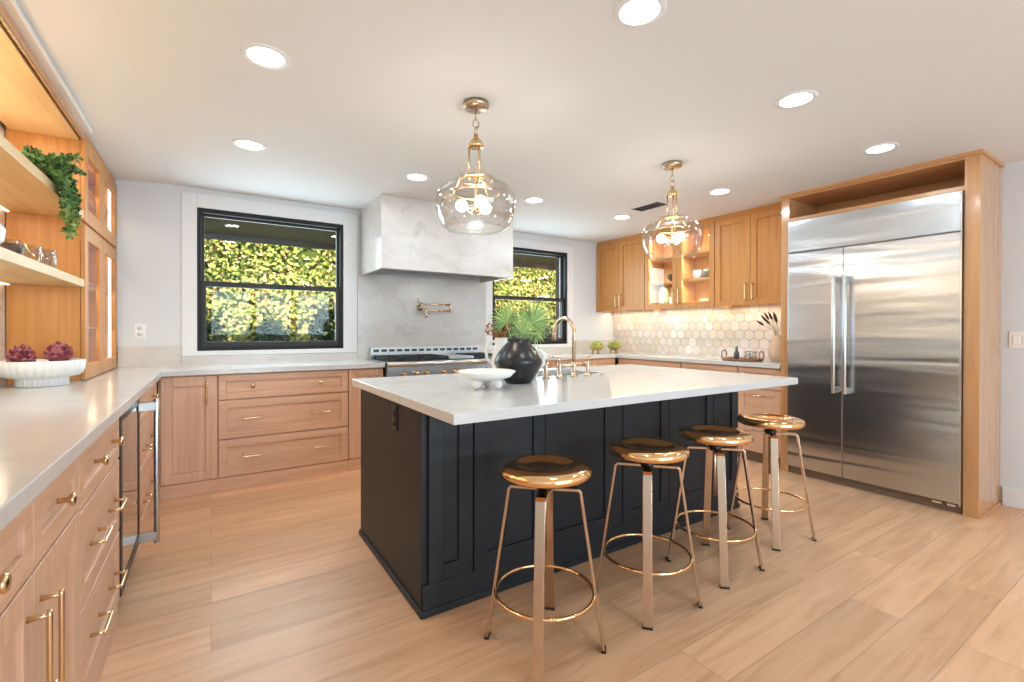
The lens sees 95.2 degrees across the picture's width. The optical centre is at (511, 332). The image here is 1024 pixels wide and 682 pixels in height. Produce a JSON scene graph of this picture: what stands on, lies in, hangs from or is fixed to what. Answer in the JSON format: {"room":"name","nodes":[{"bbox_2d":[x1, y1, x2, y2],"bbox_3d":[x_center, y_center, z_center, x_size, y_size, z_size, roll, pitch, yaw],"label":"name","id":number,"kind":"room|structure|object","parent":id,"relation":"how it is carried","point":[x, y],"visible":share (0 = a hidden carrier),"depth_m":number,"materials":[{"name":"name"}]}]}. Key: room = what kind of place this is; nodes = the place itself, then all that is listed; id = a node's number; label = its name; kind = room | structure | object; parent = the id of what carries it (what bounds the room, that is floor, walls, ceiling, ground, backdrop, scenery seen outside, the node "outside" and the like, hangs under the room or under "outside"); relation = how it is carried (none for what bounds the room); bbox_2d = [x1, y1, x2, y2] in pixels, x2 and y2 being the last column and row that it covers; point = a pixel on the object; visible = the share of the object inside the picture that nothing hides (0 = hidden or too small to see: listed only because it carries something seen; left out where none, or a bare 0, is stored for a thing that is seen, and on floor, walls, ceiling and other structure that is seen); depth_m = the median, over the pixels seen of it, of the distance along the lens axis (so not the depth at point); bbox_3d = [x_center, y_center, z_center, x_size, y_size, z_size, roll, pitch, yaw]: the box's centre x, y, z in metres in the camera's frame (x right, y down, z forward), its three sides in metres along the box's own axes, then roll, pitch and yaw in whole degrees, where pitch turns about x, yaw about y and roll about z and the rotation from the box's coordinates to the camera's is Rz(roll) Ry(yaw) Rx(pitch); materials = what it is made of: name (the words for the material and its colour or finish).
{"room":"kitchen","nodes":[
{"label":"kitchen","id":0,"kind":"room"},
{"bbox_2d":[0,121,5,385],"bbox_3d":[-1.061,-0.078,-0.209,0.150,2.585,8.500,0,0,-33],"label":"wall","id":1,"kind":"structure","parent":0,"point":[2,125],"depth_m":2.52,"materials":[{"name":"white paint"}]},
{"bbox_2d":[0,127,4,384],"bbox_3d":[-1.903,-0.391,1.243,0.010,1.346,2.955,0,0,-33],"label":"trim","id":2,"kind":"structure","parent":1,"relation":"attached to","point":[2,212],"depth_m":2.46,"materials":[{"name":"beige wood"}]},
{"bbox_2d":[0,133,83,218],"bbox_3d":[-1.792,-0.658,1.374,0.312,0.049,2.858,0,0,-33],"label":"wall shelf","id":3,"kind":"object","parent":1,"relation":"attached to","point":[24,188],"visible":1,"depth_m":2.09,"materials":[{"name":"brown wood"}]},
{"bbox_2d":[21,145,86,239],"bbox_3d":[-2.170,-0.643,2.140,0.376,0.403,0.405,0,0,-33],"label":"trailing plant","id":4,"kind":"object","parent":3,"relation":"on","point":[59,169],"visible":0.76,"depth_m":2.14,"materials":[{"name":"green plant"}]},
{"bbox_2d":[0,247,83,286],"bbox_3d":[-1.793,-0.270,1.376,0.312,0.049,2.858,0,0,-33],"label":"wall shelf","id":5,"kind":"object","parent":1,"relation":"attached to","point":[15,268],"visible":1,"depth_m":2.09,"materials":[{"name":"brown wood"}]},
{"bbox_2d":[0,223,5,243],"bbox_3d":[-1.867,-0.346,1.603,0.180,0.100,0.180,0,0,-33],"label":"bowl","id":6,"kind":"object","parent":5,"relation":"on","point":[2,229],"visible":1,"depth_m":1.64,"materials":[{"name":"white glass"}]},
{"bbox_2d":[0,242,23,254],"bbox_3d":[-1.982,-0.322,1.838,0.088,0.050,0.088,0,0,-33],"label":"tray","id":7,"kind":"object","parent":5,"relation":"on","point":[18,248],"visible":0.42,"depth_m":1.82,"materials":[{"name":"brown"}]},
{"bbox_2d":[114,180,613,393],"bbox_3d":[-0.991,-0.102,4.988,6.000,2.585,0.160,0,0,-33],"label":"wall","id":8,"kind":"structure","parent":0,"point":[148,249],"depth_m":3.74,"materials":[{"name":"white paint"}]},
{"bbox_2d":[134,324,145,337],"bbox_3d":[-2.908,-0.012,3.652,0.072,0.116,0.009,0,0,-33],"label":"wall outlet","id":9,"kind":"object","parent":8,"relation":"attached to","point":[139,329],"visible":1,"depth_m":3.65,"materials":[{"name":"white plastic"}]},
{"bbox_2d":[181,192,357,355],"bbox_3d":[-2.127,-0.475,4.221,1.400,1.335,0.136,0,0,-33],"label":"window","id":10,"kind":"structure","parent":8,"relation":"in","point":[193,285],"depth_m":4.08,"materials":[{"name":"black"}]},
{"bbox_2d":[118,340,613,367],"bbox_3d":[-0.808,0.186,5.000,5.257,0.161,0.019,0,0,-33],"label":"backsplash","id":11,"kind":"structure","parent":8,"relation":"attached to","point":[131,356],"depth_m":3.93,"materials":[{"name":"stone"}]},
{"bbox_2d":[204,217,555,269],"bbox_3d":[-0.351,-1.118,6.079,18.000,0.290,0.990,0,0,-33],"label":"eave","id":12,"kind":"object","parent":8,"relation":"attached to","point":[214,228],"depth_m":4.95,"materials":[{"name":"grey"}]},
{"bbox_2d":[357,273,485,359],"bbox_3d":[-0.903,-0.159,4.937,1.428,0.851,0.019,0,0,-33],"label":"backsplash slab","id":13,"kind":"structure","parent":8,"relation":"attached to","point":[388,315],"depth_m":4.87,"materials":[{"name":"stone"}]},
{"bbox_2d":[416,298,450,317],"bbox_3d":[-0.816,-0.251,4.906,0.368,0.205,0.127,0,0,-33],"label":"pot filler","id":14,"kind":"object","parent":13,"relation":"attached to","point":[418,307],"visible":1,"depth_m":4.86,"materials":[{"name":"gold metal"}]},
{"bbox_2d":[361,194,512,282],"bbox_3d":[-0.731,-0.874,4.639,1.344,0.637,0.659,0,0,-33],"label":"range hood","id":15,"kind":"object","parent":8,"relation":"attached to","point":[399,234],"visible":1,"depth_m":4.31,"materials":[{"name":"paint"}]},
{"bbox_2d":[486,239,572,348],"bbox_3d":[0.209,-0.461,5.727,1.294,1.290,0.136,0,0,-33],"label":"window","id":16,"kind":"structure","parent":8,"relation":"in","point":[566,257],"depth_m":5.88,"materials":[{"name":"black"}]},
{"bbox_2d":[16,0,1023,242],"bbox_3d":[1.317,-1.288,1.407,6.000,0.273,8.750,0,0,-33],"label":"ceiling","id":17,"kind":"structure","parent":0,"point":[584,116],"depth_m":2.29,"materials":[{"name":"white paint"}]},
{"bbox_2d":[231,138,265,150],"bbox_3d":[-1.660,-1.184,2.951,0.192,0.005,0.192,0,0,-33],"label":"recessed light","id":18,"kind":"object","parent":17,"relation":"in","point":[247,144],"visible":1,"depth_m":2.94,"materials":[{"name":"white plastic"}]},
{"bbox_2d":[240,43,290,69],"bbox_3d":[-1.052,-1.178,1.998,0.192,0.005,0.192,0,0,-33],"label":"recessed light","id":19,"kind":"object","parent":17,"relation":"in","point":[259,54],"visible":1,"depth_m":1.99,"materials":[{"name":"white paint"}]},
{"bbox_2d":[404,173,429,180],"bbox_3d":[-0.725,-1.185,3.568,0.192,0.005,0.192,0,0,-33],"label":"recessed light","id":20,"kind":"object","parent":17,"relation":"in","point":[410,176],"visible":1,"depth_m":3.56,"materials":[{"name":"white plastic"}]},
{"bbox_2d":[452,97,499,214],"bbox_3d":[-0.186,-0.856,2.409,0.411,0.651,0.411,0,0,-33],"label":"pendant light","id":21,"kind":"object","parent":17,"relation":"hanging from","point":[473,105],"visible":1,"depth_m":2.39,"materials":[{"name":"gold metal"}]},
{"bbox_2d":[524,197,544,202],"bbox_3d":[0.200,-1.186,4.191,0.192,0.005,0.192,0,0,-33],"label":"recessed light","id":22,"kind":"object","parent":17,"relation":"in","point":[529,199],"visible":1,"depth_m":4.19,"materials":[{"name":"white plastic"}]},
{"bbox_2d":[612,215,631,219],"bbox_3d":[1.133,-1.187,4.813,0.192,0.005,0.192,0,0,-33],"label":"recessed light","id":23,"kind":"object","parent":17,"relation":"in","point":[618,217],"visible":1,"depth_m":4.82,"materials":[{"name":"white plastic"}]},
{"bbox_2d":[613,0,666,28],"bbox_3d":[0.467,-1.175,1.710,0.192,0.005,0.192,0,0,-33],"label":"recessed light","id":24,"kind":"object","parent":17,"relation":"in","point":[633,14],"visible":1,"depth_m":1.71,"materials":[{"name":"white plastic"}]},
{"bbox_2d":[630,200,669,211],"bbox_3d":[1.290,-1.182,4.383,0.170,0.010,0.340,0,0,-33],"label":"ceiling vent","id":25,"kind":"object","parent":17,"relation":"in","point":[655,204],"visible":0.93,"depth_m":4.36,"materials":[{"name":"black metal"}]},
{"bbox_2d":[654,160,690,244],"bbox_3d":[1.122,-0.857,3.271,0.411,0.651,0.411,0,0,-33],"label":"pendant light","id":26,"kind":"object","parent":17,"relation":"hanging from","point":[672,165],"visible":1,"depth_m":3.26,"materials":[{"name":"gold metal"}]},
{"bbox_2d":[707,188,731,194],"bbox_3d":[1.746,-1.182,3.927,0.192,0.005,0.192,0,0,-33],"label":"recessed light","id":27,"kind":"object","parent":17,"relation":"in","point":[721,191],"visible":1,"depth_m":3.91,"materials":[{"name":"white plastic"}]},
{"bbox_2d":[774,90,818,108],"bbox_3d":[1.436,-1.176,2.362,0.192,0.005,0.192,0,0,-33],"label":"recessed light","id":28,"kind":"object","parent":17,"relation":"in","point":[796,99],"visible":1,"depth_m":2.35,"materials":[{"name":"white plastic"}]},
{"bbox_2d":[862,142,898,154],"bbox_3d":[2.360,-1.177,2.995,0.192,0.005,0.192,0,0,-33],"label":"recessed light","id":29,"kind":"object","parent":17,"relation":"in","point":[884,147],"visible":1,"depth_m":2.99,"materials":[{"name":"white plastic"}]},
{"bbox_2d":[556,258,558,337],"bbox_3d":[1.058,0.079,6.590,0.880,2.215,0.310,0,0,-33],"label":"window frame","id":30,"kind":"structure","parent":0,"point":[557,259],"depth_m":6.45,"materials":[{"name":"grey metal"}]},
{"bbox_2d":[99,457,1023,681],"bbox_3d":[1.312,1.261,1.418,6.000,0.100,8.750,0,0,-33],"label":"floor","id":31,"kind":"structure","parent":0,"point":[273,582],"depth_m":2.05,"materials":[{"name":"brown wood"}]},
{"bbox_2d":[0,457,79,681],"bbox_3d":[-1.259,0.767,0.850,0.639,0.883,0.825,0,0,-33],"label":"base cabinet","id":32,"kind":"object","parent":31,"relation":"on","point":[40,620],"visible":0.85,"depth_m":1.04,"materials":[{"name":"brown wood"}]},
{"bbox_2d":[0,360,384,531],"bbox_3d":[-1.356,0.297,2.458,2.222,0.040,3.698,0,0,-33],"label":"countertop","id":33,"kind":"structure","parent":32,"relation":"on","point":[44,430],"depth_m":1.60,"materials":[{"name":"stone"}]},
{"bbox_2d":[0,358,85,387],"bbox_3d":[-2.439,0.209,2.427,0.334,0.132,0.334,0,0,-33],"label":"bowl","id":34,"kind":"object","parent":33,"relation":"on","point":[42,372],"visible":0.96,"depth_m":2.33,"materials":[{"name":"white ceramic"}]},
{"bbox_2d":[5,344,37,361],"bbox_3d":[-2.465,0.118,2.349,0.112,0.124,0.112,0,0,-33],"label":"flower","id":35,"kind":"object","parent":34,"relation":"in","point":[21,353],"visible":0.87,"depth_m":2.32,"materials":[{"name":"pink plant"}]},
{"bbox_2d":[43,341,73,360],"bbox_3d":[-2.415,0.110,2.490,0.113,0.129,0.116,0,0,26],"label":"flower","id":36,"kind":"object","parent":34,"relation":"in","point":[59,351],"visible":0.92,"depth_m":2.46,"materials":[{"name":"pink plant"}]},
{"bbox_2d":[0,0,116,383],"bbox_3d":[-2.061,-0.440,1.825,0.350,1.436,3.985,0,0,-33],"label":"hutch","id":37,"kind":"object","parent":33,"relation":"on","point":[38,109],"visible":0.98,"depth_m":2.58,"materials":[{"name":"brown wood"}]},
{"bbox_2d":[88,189,108,214],"bbox_3d":[-2.872,-0.890,3.025,0.263,0.012,1.045,0,0,-33],"label":"shelf","id":38,"kind":"object","parent":37,"relation":"attached to","point":[91,198],"depth_m":3.23,"materials":[{"name":"brown wood"}]},
{"bbox_2d":[88,282,108,291],"bbox_3d":[-2.873,-0.310,3.028,0.263,0.012,1.045,0,0,-33],"label":"shelf","id":39,"kind":"object","parent":37,"relation":"attached to","point":[91,287],"depth_m":3.28,"materials":[{"name":"brown wood"}]},
{"bbox_2d":[76,418,127,681],"bbox_3d":[-1.671,0.764,1.489,0.639,0.883,0.693,0,0,-33],"label":"base cabinet","id":40,"kind":"object","parent":31,"relation":"on","point":[99,591],"visible":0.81,"depth_m":1.59,"materials":[{"name":"brown wood"}]},
{"bbox_2d":[118,398,159,596],"bbox_3d":[-1.999,0.762,2.065,0.671,0.881,0.622,0,0,-33],"label":"wine cooler","id":41,"kind":"object","parent":31,"relation":"on","point":[130,536],"visible":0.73,"depth_m":2.25,"materials":[{"name":"silver metal"}]},
{"bbox_2d":[133,382,160,560],"bbox_3d":[-2.463,0.757,2.718,0.639,0.883,0.970,0,0,-33],"label":"base cabinet","id":42,"kind":"object","parent":31,"relation":"on","point":[146,417],"visible":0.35,"depth_m":2.79,"materials":[{"name":"brown wood"}]},
{"bbox_2d":[158,374,217,500],"bbox_3d":[-2.479,0.753,3.597,0.360,0.883,0.554,0,0,-33],"label":"base cabinet","id":43,"kind":"object","parent":31,"relation":"on","point":[188,404],"visible":0.94,"depth_m":3.40,"materials":[{"name":"brown wood"}]},
{"bbox_2d":[218,369,347,491],"bbox_3d":[-1.930,0.752,3.951,0.944,0.883,0.554,0,0,-33],"label":"base cabinet","id":44,"kind":"object","parent":31,"relation":"on","point":[274,427],"visible":0.99,"depth_m":3.73,"materials":[{"name":"brown wood"}]},
{"bbox_2d":[348,367,382,470],"bbox_3d":[-1.406,0.752,4.292,0.305,0.883,0.549,0,0,-33],"label":"base cabinet","id":45,"kind":"object","parent":31,"relation":"on","point":[354,393],"visible":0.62,"depth_m":4.05,"materials":[{"name":"brown wood"}]},
{"bbox_2d":[369,345,492,376],"bbox_3d":[-0.723,0.670,4.670,1.224,1.045,0.624,0,0,-33],"label":"range","id":46,"kind":"object","parent":31,"relation":"on","point":[422,360],"visible":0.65,"depth_m":4.52,"materials":[{"name":"grey metal"}]},
{"bbox_2d":[374,356,491,361],"bbox_3d":[-0.729,0.260,4.678,1.184,0.004,0.450,0,0,-33],"label":"cooktop","id":47,"kind":"object","parent":46,"relation":"in","point":[446,357],"depth_m":4.46,"materials":[{"name":"black metal"}]},
{"bbox_2d":[484,453,605,681],"bbox_3d":[0.126,0.857,1.814,0.393,0.700,0.393,0,0,-35],"label":"bar stool","id":48,"kind":"object","parent":31,"relation":"on","point":[546,473],"visible":1,"depth_m":1.75,"materials":[{"name":"gold metal"}]},
{"bbox_2d":[541,360,555,368],"bbox_3d":[0.068,0.750,5.239,0.700,0.883,0.554,0,0,-33],"label":"base cabinet","id":49,"kind":"object","parent":31,"relation":"on","point":[552,363],"visible":0.03,"depth_m":5.20,"materials":[{"name":"brown wood"}]},
{"bbox_2d":[352,364,797,619],"bbox_3d":[0.409,0.741,2.845,2.354,0.924,1.388,0,0,-33],"label":"kitchen island","id":50,"kind":"object","parent":31,"relation":"on","point":[433,491],"visible":0.87,"depth_m":2.29,"materials":[{"name":"black paint"}]},
{"bbox_2d":[391,404,396,430],"bbox_3d":[-0.569,0.409,2.253,0.009,0.116,0.072,0,0,-33],"label":"island outlet","id":51,"kind":"object","parent":50,"relation":"attached to","point":[393,407],"visible":1,"depth_m":2.24,"materials":[{"name":"black plastic"}]},
{"bbox_2d":[458,368,515,388],"bbox_3d":[-0.127,0.235,2.353,0.292,0.088,0.292,0,0,-3],"label":"footed bowl","id":52,"kind":"object","parent":50,"relation":"on","point":[486,375],"visible":1,"depth_m":2.29,"materials":[{"name":"white ceramic"}]},
{"bbox_2d":[485,338,506,367],"bbox_3d":[-0.081,0.155,2.910,0.147,0.245,0.116,0,0,31],"label":"jug","id":53,"kind":"object","parent":50,"relation":"on","point":[499,342],"visible":0.48,"depth_m":2.87,"materials":[{"name":"white ceramic"}]},
{"bbox_2d":[494,338,541,383],"bbox_3d":[0.035,0.156,2.599,0.269,0.246,0.269,0,0,-33],"label":"vase","id":54,"kind":"object","parent":50,"relation":"on","point":[519,355],"visible":0.98,"depth_m":2.51,"materials":[{"name":"black ceramic"}]},
{"bbox_2d":[489,301,522,338],"bbox_3d":[-0.031,-0.050,2.630,0.244,0.261,0.026,0,0,24],"label":"palm leaf","id":55,"kind":"object","parent":54,"relation":"in","point":[505,316],"visible":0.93,"depth_m":2.64,"materials":[{"name":"green plant"}]},
{"bbox_2d":[506,315,539,342],"bbox_3d":[0.062,-0.012,2.584,0.201,0.186,0.040,0,0,-3],"label":"palm leaf","id":56,"kind":"object","parent":54,"relation":"in","point":[522,328],"visible":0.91,"depth_m":2.59,"materials":[{"name":"green plant"}]},
{"bbox_2d":[514,299,553,340],"bbox_3d":[0.121,-0.056,2.632,0.275,0.275,0.065,0,0,-25],"label":"palm leaf","id":57,"kind":"object","parent":54,"relation":"in","point":[538,323],"visible":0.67,"depth_m":2.64,"materials":[{"name":"green plant"}]},
{"bbox_2d":[531,311,547,348],"bbox_3d":[0.149,-0.006,2.717,0.083,0.244,0.263,0,0,24],"label":"palm leaf","id":58,"kind":"object","parent":54,"relation":"in","point":[536,333],"visible":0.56,"depth_m":2.75,"materials":[{"name":"green plant"}]},
{"bbox_2d":[534,349,545,378],"bbox_3d":[0.123,0.183,2.802,0.133,0.190,0.104,0,0,30],"label":"pitcher","id":59,"kind":"object","parent":50,"relation":"on","point":[538,350],"visible":0.06,"depth_m":2.80,"materials":[{"name":"white ceramic"}]},
{"bbox_2d":[542,352,549,378],"bbox_3d":[0.199,0.199,2.853,0.054,0.159,0.079,0,0,-33],"label":"sprayer","id":60,"kind":"object","parent":50,"relation":"on","point":[545,368],"visible":0.8,"depth_m":2.83,"materials":[{"name":"gold metal"}]},
{"bbox_2d":[551,316,591,377],"bbox_3d":[0.374,0.087,2.982,0.264,0.382,0.264,0,0,12],"label":"bridge faucet","id":61,"kind":"object","parent":50,"relation":"on","point":[573,364],"visible":0.99,"depth_m":2.95,"materials":[{"name":"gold metal"}]},
{"bbox_2d":[555,358,614,367],"bbox_3d":[0.754,0.749,5.682,0.930,0.883,0.554,0,0,-33],"label":"base cabinet","id":62,"kind":"object","parent":31,"relation":"on","point":[599,361],"visible":0.1,"depth_m":5.55,"materials":[{"name":"brown wood"}]},
{"bbox_2d":[596,437,702,630],"bbox_3d":[0.612,0.856,2.121,0.393,0.700,0.393,0,0,-30],"label":"bar stool","id":63,"kind":"object","parent":31,"relation":"on","point":[648,453],"visible":1,"depth_m":2.03,"materials":[{"name":"gold metal"}]},
{"bbox_2d":[618,358,682,367],"bbox_3d":[1.728,0.752,5.455,0.514,0.883,0.910,0,0,-33],"label":"base cabinet","id":64,"kind":"object","parent":31,"relation":"on","point":[621,360],"visible":0.12,"depth_m":5.30,"materials":[{"name":"brown wood"}]},
{"bbox_2d":[682,362,739,456],"bbox_3d":[2.147,0.755,4.806,0.514,0.883,0.632,0,0,-33],"label":"base cabinet","id":65,"kind":"object","parent":31,"relation":"on","point":[698,366],"visible":0.09,"depth_m":4.65,"materials":[{"name":"brown wood"}]},
{"bbox_2d":[666,424,764,589],"bbox_3d":[1.051,0.856,2.426,0.393,0.700,0.393,0,0,-33],"label":"bar stool","id":66,"kind":"object","parent":31,"relation":"on","point":[714,437],"visible":0.96,"depth_m":2.37,"materials":[{"name":"gold metal"}]},
{"bbox_2d":[738,366,780,466],"bbox_3d":[2.428,0.758,4.370,0.514,0.883,0.402,0,0,-33],"label":"base cabinet","id":67,"kind":"object","parent":31,"relation":"on","point":[764,400],"visible":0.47,"depth_m":4.26,"materials":[{"name":"brown wood"}]},
{"bbox_2d":[490,352,780,368],"bbox_3d":[1.183,0.291,4.809,2.119,0.040,2.496,0,0,-33],"label":"countertop","id":68,"kind":"structure","parent":67,"relation":"on","point":[564,356],"depth_m":5.14,"materials":[{"name":"stone"}]},
{"bbox_2d":[589,345,603,353],"bbox_3d":[1.048,0.212,5.793,0.184,0.111,0.184,0,0,-33],"label":"bowl","id":69,"kind":"object","parent":68,"relation":"on","point":[598,348],"visible":0.94,"depth_m":5.74,"materials":[{"name":"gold metal"}]},
{"bbox_2d":[590,341,602,344],"bbox_3d":[1.050,0.142,5.794,0.161,0.083,0.162,0,0,-33],"label":"moss balls","id":70,"kind":"object","parent":69,"relation":"on","point":[595,342],"visible":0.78,"depth_m":5.74,"materials":[{"name":"green plant"}]},
{"bbox_2d":[607,345,621,353],"bbox_3d":[1.303,0.211,5.934,0.184,0.111,0.184,0,0,-33],"label":"bowl","id":71,"kind":"object","parent":68,"relation":"on","point":[616,348],"visible":0.91,"depth_m":5.88,"materials":[{"name":"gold metal"}]},
{"bbox_2d":[608,341,620,344],"bbox_3d":[1.304,0.142,5.934,0.161,0.081,0.162,0,0,-33],"label":"moss balls","id":72,"kind":"object","parent":71,"relation":"on","point":[612,342],"visible":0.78,"depth_m":5.88,"materials":[{"name":"green plant"}]},
{"bbox_2d":[721,349,764,361],"bbox_3d":[2.247,0.223,4.561,0.370,0.102,0.391,0,0,-33],"label":"serving tray","id":73,"kind":"object","parent":68,"relation":"on","point":[741,359],"visible":0.97,"depth_m":4.44,"materials":[{"name":"brown wood"}]},
{"bbox_2d":[734,346,739,358],"bbox_3d":[2.206,0.200,4.588,0.052,0.126,0.052,0,0,-33],"label":"bottle","id":74,"kind":"object","parent":73,"relation":"on","point":[736,353],"visible":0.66,"depth_m":4.57,"materials":[{"name":"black glass"}]},
{"bbox_2d":[768,335,780,361],"bbox_3d":[2.494,0.150,4.363,0.184,0.250,0.184,0,0,-33],"label":"vase","id":75,"kind":"object","parent":68,"relation":"on","point":[774,350],"visible":0.66,"depth_m":4.32,"materials":[{"name":"beige ceramic"}]},
{"bbox_2d":[727,413,816,550],"bbox_3d":[1.546,0.855,2.798,0.393,0.700,0.393,0,0,-24],"label":"bar stool","id":76,"kind":"object","parent":31,"relation":"on","point":[771,422],"visible":0.97,"depth_m":2.72,"materials":[{"name":"gold metal"}]},
{"bbox_2d":[787,190,963,513],"bbox_3d":[2.832,0.133,3.643,0.588,2.140,1.098,0,0,-33],"label":"refrigerator","id":77,"kind":"object","parent":31,"relation":"on","point":[876,294],"visible":1,"depth_m":3.42,"materials":[{"name":"grey metal"}]},
{"bbox_2d":[780,149,1004,519],"bbox_3d":[2.886,0.011,3.665,0.512,2.385,1.263,0,0,-33],"label":"refrigerator surround","id":78,"kind":"object","parent":31,"relation":"on","point":[978,173],"visible":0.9,"depth_m":3.15,"materials":[{"name":"brown wood"}]},
{"bbox_2d":[789,185,964,221],"bbox_3d":[2.888,-0.957,3.675,0.498,0.030,1.107,0,0,-33],"label":"cubby shelf","id":79,"kind":"object","parent":78,"relation":"attached to","point":[791,219],"depth_m":3.45,"materials":[{"name":"brown wood"}]},
{"bbox_2d":[615,160,1023,500],"bbox_3d":[3.771,-0.084,2.907,0.150,2.585,8.500,0,0,-33],"label":"wall","id":80,"kind":"structure","parent":0,"point":[1012,263],"depth_m":3.23,"materials":[{"name":"white paint"}]},
{"bbox_2d":[596,232,657,312],"bbox_3d":[1.470,-0.732,5.981,0.362,0.925,0.823,0,0,-33],"label":"upper cabinet","id":81,"kind":"object","parent":80,"relation":"attached to","point":[620,281],"visible":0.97,"depth_m":5.87,"materials":[{"name":"brown wood"}]},
{"bbox_2d":[645,217,728,310],"bbox_3d":[1.943,-0.728,5.247,0.362,0.925,0.916,0,0,-33],"label":"upper cabinet","id":82,"kind":"object","parent":80,"relation":"attached to","point":[696,251],"visible":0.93,"depth_m":5.26,"materials":[{"name":"brown wood"}]},
{"bbox_2d":[650,256,671,262],"bbox_3d":[1.855,-0.860,5.457,0.263,0.016,0.430,0,0,-33],"label":"shelf","id":83,"kind":"object","parent":82,"relation":"attached to","point":[668,259],"depth_m":5.53,"materials":[{"name":"brown wood"}]},
{"bbox_2d":[650,281,671,285],"bbox_3d":[1.854,-0.575,5.458,0.263,0.016,0.430,0,0,-33],"label":"shelf","id":84,"kind":"object","parent":82,"relation":"attached to","point":[652,283],"depth_m":5.52,"materials":[{"name":"brown wood"}]},
{"bbox_2d":[659,287,669,303],"bbox_3d":[1.800,-0.425,5.513,0.130,0.220,0.130,0,0,-33],"label":"glass jar","id":85,"kind":"object","parent":82,"relation":"in","point":[664,293],"visible":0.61,"depth_m":5.46,"materials":[{"name":"grey"}]},
{"bbox_2d":[667,274,671,280],"bbox_3d":[1.876,-0.625,5.394,0.180,0.085,0.180,0,0,-33],"label":"bowl","id":86,"kind":"object","parent":82,"relation":"on","point":[669,276],"visible":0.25,"depth_m":5.36,"materials":[{"name":"brown"}]},
{"bbox_2d":[683,250,708,257],"bbox_3d":[2.099,-0.857,5.078,0.263,0.016,0.430,0,0,-33],"label":"shelf","id":87,"kind":"object","parent":82,"relation":"attached to","point":[701,254],"depth_m":5.16,"materials":[{"name":"brown wood"}]},
{"bbox_2d":[683,277,708,282],"bbox_3d":[2.098,-0.572,5.080,0.263,0.016,0.430,0,0,-33],"label":"shelf","id":88,"kind":"object","parent":82,"relation":"attached to","point":[685,280],"depth_m":5.17,"materials":[{"name":"brown wood"}]},
{"bbox_2d":[693,270,701,278],"bbox_3d":[2.033,-0.629,5.114,0.090,0.095,0.090,0,0,-33],"label":"cup","id":89,"kind":"object","parent":82,"relation":"on","point":[697,273],"visible":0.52,"depth_m":5.08,"materials":[{"name":"white ceramic"}]},
{"bbox_2d":[702,269,708,277],"bbox_3d":[2.092,-0.631,5.022,0.090,0.100,0.090,0,0,-33],"label":"cup","id":90,"kind":"object","parent":82,"relation":"on","point":[705,272],"visible":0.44,"depth_m":4.99,"materials":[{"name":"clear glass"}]},
{"bbox_2d":[614,304,780,359],"bbox_3d":[2.079,-0.018,5.385,0.010,0.576,2.499,0,0,-33],"label":"backsplash","id":91,"kind":"structure","parent":80,"relation":"attached to","point":[702,331],"depth_m":5.31,"materials":[{"name":"beige tile"}]},
{"bbox_2d":[715,202,781,307],"bbox_3d":[2.396,-0.724,4.545,0.362,0.925,0.746,0,0,-33],"label":"upper cabinet","id":92,"kind":"object","parent":80,"relation":"attached to","point":[747,242],"visible":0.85,"depth_m":4.47,"materials":[{"name":"brown wood"}]},
{"bbox_2d":[1002,486,1023,508],"bbox_3d":[4.680,1.152,1.349,0.014,0.130,4.585,0,0,-33],"label":"baseboard","id":93,"kind":"structure","parent":80,"relation":"attached to","point":[1013,497],"depth_m":3.23,"materials":[{"name":"white paint"}]},
{"bbox_2d":[1009,332,1023,348],"bbox_3d":[3.487,0.052,3.200,0.010,0.116,0.115,0,0,-33],"label":"light switch","id":94,"kind":"object","parent":80,"relation":"attached to","point":[1016,339],"visible":1,"depth_m":3.21,"materials":[{"name":"white plastic"}]},
{"label":"outside","id":95,"kind":"structure","parent":0,"visible":0},
{"bbox_3d":[-2.709,1.237,10.664,21.000,0.150,11.150,0,0,-33],"label":"ground","id":96,"kind":"structure","parent":95,"visible":0},
{"bbox_2d":[206,308,228,341],"bbox_3d":[-3.491,0.434,5.294,0.572,1.502,0.732,0,0,-33],"label":"shrub","id":97,"kind":"object","parent":96,"relation":"on","point":[211,327],"visible":0.17,"depth_m":5.27,"materials":[{"name":"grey plant"}]},
{"bbox_2d":[249,317,290,341],"bbox_3d":[-2.932,0.493,5.658,0.580,1.382,0.691,0,0,-33],"label":"shrub","id":98,"kind":"object","parent":96,"relation":"on","point":[260,334],"visible":0.23,"depth_m":5.58,"materials":[{"name":"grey plant"}]},
{"bbox_2d":[308,299,334,340],"bbox_3d":[-2.380,0.373,6.025,0.625,1.620,0.614,0,0,20],"label":"shrub","id":99,"kind":"object","parent":96,"relation":"on","point":[323,322],"visible":0.27,"depth_m":5.90,"materials":[{"name":"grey plant"}]},
{"bbox_2d":[204,239,555,341],"bbox_3d":[-1.524,-1.122,7.530,12.000,4.600,0.680,0,0,-33],"label":"hedge","id":100,"kind":"object","parent":96,"relation":"on","point":[224,261],"visible":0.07,"depth_m":6.43,"materials":[{"name":"green plant"}]},
{"bbox_2d":[495,305,518,337],"bbox_3d":[-0.175,0.368,7.452,0.584,1.625,0.714,0,0,-33],"label":"shrub","id":101,"kind":"object","parent":96,"relation":"on","point":[503,330],"visible":0.08,"depth_m":7.27,"materials":[{"name":"green plant"}]},
{"bbox_2d":[532,321,552,337],"bbox_3d":[0.506,0.486,7.882,0.598,1.389,0.698,0,0,-33],"label":"shrub","id":102,"kind":"object","parent":96,"relation":"on","point":[550,326],"visible":0.08,"depth_m":7.81,"materials":[{"name":"green plant"}]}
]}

